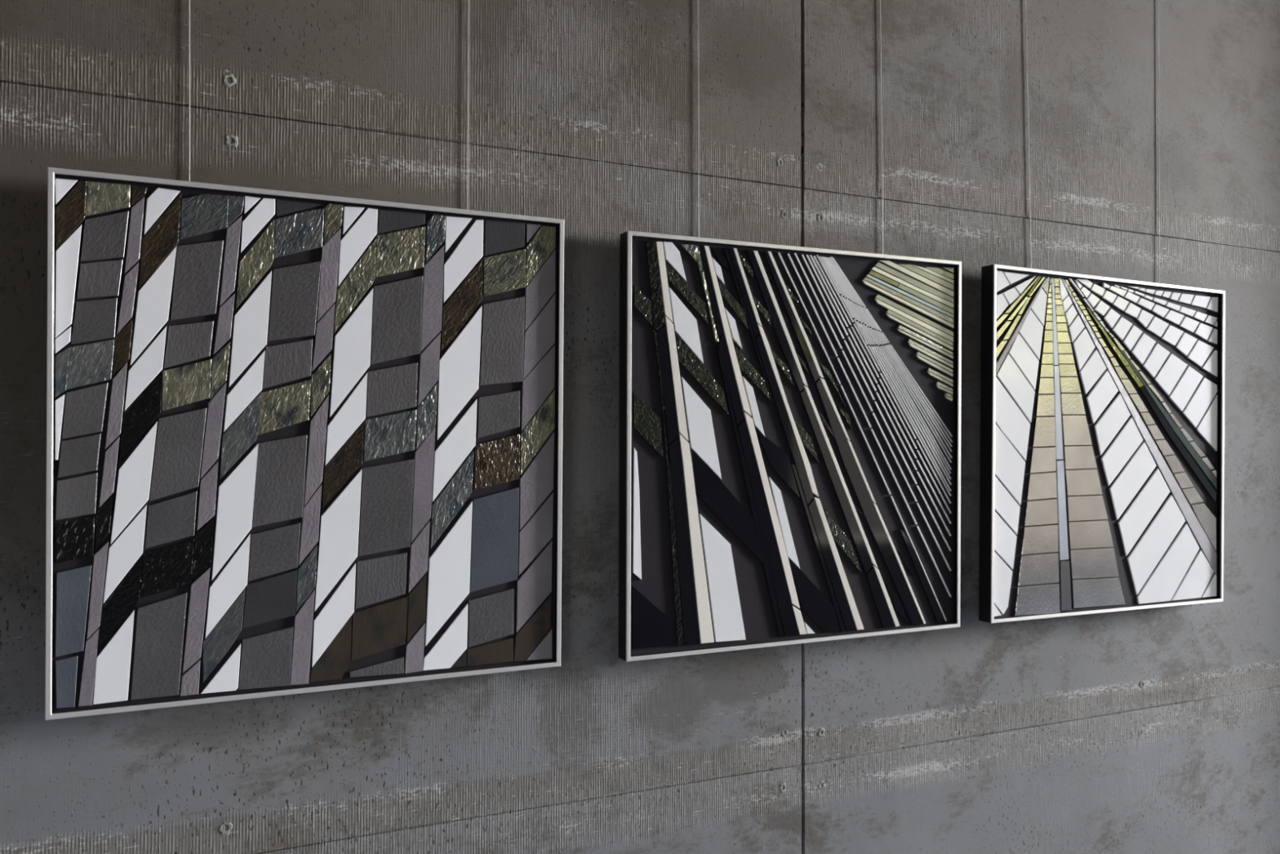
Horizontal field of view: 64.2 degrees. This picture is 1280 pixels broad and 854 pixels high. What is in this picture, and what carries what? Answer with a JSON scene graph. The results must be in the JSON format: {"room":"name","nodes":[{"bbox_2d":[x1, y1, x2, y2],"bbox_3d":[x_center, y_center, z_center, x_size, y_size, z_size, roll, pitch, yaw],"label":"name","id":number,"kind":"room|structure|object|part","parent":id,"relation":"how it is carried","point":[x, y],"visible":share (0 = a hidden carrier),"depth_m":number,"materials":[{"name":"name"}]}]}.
{"room":"art gallery","nodes":[
{"label":"art gallery","id":0,"kind":"room"},
{"bbox_2d":[0,0,1279,853],"bbox_3d":[5.396,-1.310,4.943,24.000,5.800,0.203,1,-1,-26],"label":"wall","id":1,"kind":"structure","parent":0,"point":[1148,731],"depth_m":2.26,"materials":[{"name":"concrete"}]},
{"bbox_2d":[44,167,564,719],"bbox_3d":[-0.570,0.030,1.877,0.902,0.900,0.044,0,0,-26],"label":"picture","id":2,"kind":"object","parent":1,"relation":"attached to","point":[296,442],"visible":1,"depth_m":1.84,"materials":[{"name":"paper"}]},
{"bbox_3d":[-0.963,0.028,1.663,0.009,0.900,0.004,0,0,-26],"label":"frame rail","id":3,"kind":"part","parent":2,"relation":"part of","materials":[{"name":"metal"}]},
{"bbox_3d":[-0.579,0.030,1.895,0.895,0.893,0.005,0,0,-26],"label":"panel","id":4,"kind":"part","parent":2,"relation":"part of","materials":[{"name":"silver metal"}]},
{"bbox_3d":[-0.565,0.476,1.862,0.902,0.009,0.005,0,0,-26],"label":"frame rail","id":5,"kind":"part","parent":2,"relation":"part of","materials":[{"name":"silver metal"}]},
{"bbox_3d":[-0.558,-0.416,1.857,0.902,0.009,0.005,0,0,-26],"label":"frame rail","id":6,"kind":"part","parent":2,"relation":"part of","materials":[{"name":"silver metal"}]},
{"bbox_3d":[-0.161,0.032,2.055,0.009,0.900,0.004,0,0,-26],"label":"frame rail","id":7,"kind":"part","parent":2,"relation":"part of","materials":[{"name":"metal"}]},
{"bbox_3d":[-0.754,-1.240,1.878,2.496,1.341,0.050,1,-1,-26],"label":"concrete panel","id":8,"kind":"part","parent":1,"relation":"part of","materials":[{"name":"grey concrete"}]},
{"bbox_3d":[-0.756,0.101,1.856,2.496,1.341,0.050,1,-1,-26],"label":"concrete panel","id":9,"kind":"part","parent":1,"relation":"part of","materials":[{"name":"grey concrete"}]},
{"bbox_3d":[-0.758,1.151,1.839,2.496,0.757,0.050,1,-1,-26],"label":"concrete panel","id":10,"kind":"part","parent":1,"relation":"part of","materials":[{"name":"grey concrete"}]},
{"bbox_2d":[617,231,961,662],"bbox_3d":[0.372,0.041,2.334,0.900,0.898,0.045,0,0,-25],"label":"picture","id":11,"kind":"object","parent":1,"relation":"attached to","point":[789,416],"visible":1,"depth_m":2.30,"materials":[{"name":"paper"}]},
{"bbox_3d":[-0.023,0.040,2.127,0.009,0.898,0.005,0,0,-25],"label":"frame rail","id":12,"kind":"part","parent":11,"relation":"part of","materials":[{"name":"silver metal"}]},
{"bbox_3d":[0.379,0.486,2.317,0.900,0.009,0.004,0,0,-25],"label":"frame rail","id":13,"kind":"part","parent":11,"relation":"part of","materials":[{"name":"silver metal"}]},
{"bbox_3d":[0.382,-0.403,2.315,0.900,0.009,0.004,0,0,-25],"label":"frame rail","id":14,"kind":"part","parent":11,"relation":"part of","materials":[{"name":"metal"}]},
{"bbox_3d":[0.784,0.042,2.504,0.009,0.898,0.004,0,0,-25],"label":"frame rail","id":15,"kind":"part","parent":11,"relation":"part of","materials":[{"name":"metal"}]},
{"bbox_3d":[1.496,-1.219,2.969,2.494,1.341,0.050,1,-1,-26],"label":"concrete panel","id":16,"kind":"part","parent":1,"relation":"part of","materials":[{"name":"grey concrete"}]},
{"bbox_3d":[1.494,0.123,2.947,2.494,1.341,0.050,1,-1,-26],"label":"concrete panel","id":17,"kind":"part","parent":1,"relation":"part of","materials":[{"name":"grey concrete"}]},
{"bbox_3d":[1.492,1.173,2.929,2.494,0.757,0.050,1,-1,-26],"label":"concrete panel","id":18,"kind":"part","parent":1,"relation":"part of","materials":[{"name":"grey concrete"}]},
{"bbox_2d":[978,264,1225,622],"bbox_3d":[1.278,0.048,2.773,0.901,0.900,0.045,1,-1,-26],"label":"picture","id":19,"kind":"object","parent":1,"relation":"attached to","point":[1101,464],"visible":1,"depth_m":2.73,"materials":[{"name":"paper"}]},
{"bbox_3d":[0.887,0.041,2.558,0.009,0.900,0.004,1,-1,-26],"label":"frame rail","id":20,"kind":"part","parent":19,"relation":"part of","materials":[{"name":"metal"}]},
{"bbox_3d":[1.282,0.493,2.751,0.901,0.009,0.004,1,-1,-26],"label":"frame rail","id":21,"kind":"part","parent":19,"relation":"part of","materials":[{"name":"metal"}]},
{"bbox_3d":[1.292,-0.397,2.760,0.901,0.009,0.004,1,-1,-26],"label":"frame rail","id":22,"kind":"part","parent":19,"relation":"part of","materials":[{"name":"metal"}]},
{"bbox_3d":[1.687,0.055,2.953,0.009,0.900,0.004,1,-1,-26],"label":"frame rail","id":23,"kind":"part","parent":19,"relation":"part of","materials":[{"name":"metal"}]},
{"bbox_3d":[6.330,-4.339,3.077,24.400,0.200,4.460,1,-1,-26],"label":"ceiling","id":24,"kind":"structure","parent":0,"visible":0},
{"bbox_2d":[189,0,190,181],"bbox_3d":[-0.811,-2.321,1.837,0.034,3.900,0.001,1,-1,-26],"label":"wire","id":25,"kind":"object","parent":24,"relation":"hanging from","point":[189,0],"visible":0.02,"depth_m":1.81,"materials":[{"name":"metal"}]},
{"bbox_2d":[466,0,469,209],"bbox_3d":[-0.338,-2.317,2.066,0.006,3.900,0.001,1,-1,-26],"label":"wire","id":26,"kind":"object","parent":24,"relation":"hanging from","point":[468,0],"visible":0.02,"depth_m":2.04,"materials":[{"name":"metal"}]},
{"bbox_2d":[697,8,699,237],"bbox_3d":[0.125,-2.312,2.290,0.021,3.900,0.001,1,-1,-26],"label":"wire","id":27,"kind":"object","parent":24,"relation":"hanging from","point":[698,8],"visible":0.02,"depth_m":2.27,"materials":[{"name":"metal"}]},
{"bbox_2d":[880,0,883,253],"bbox_3d":[0.577,-2.308,2.509,0.044,3.900,0.001,1,-1,-26],"label":"wire","id":28,"kind":"object","parent":24,"relation":"hanging from","point":[880,0],"visible":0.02,"depth_m":2.49,"materials":[{"name":"metal"}]},
{"bbox_2d":[1025,0,1031,268],"bbox_3d":[1.002,-2.304,2.715,0.089,3.900,0.001,1,-1,-26],"label":"wire","id":29,"kind":"object","parent":24,"relation":"hanging from","point":[1025,0],"visible":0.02,"depth_m":2.71,"materials":[{"name":"metal"}]},
{"bbox_2d":[1158,34,1159,283],"bbox_3d":[1.498,-2.299,2.956,0.016,3.900,0.001,1,-1,-26],"label":"wire","id":30,"kind":"object","parent":24,"relation":"hanging from","point":[1158,34],"visible":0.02,"depth_m":2.93,"materials":[{"name":"metal"}]}
]}

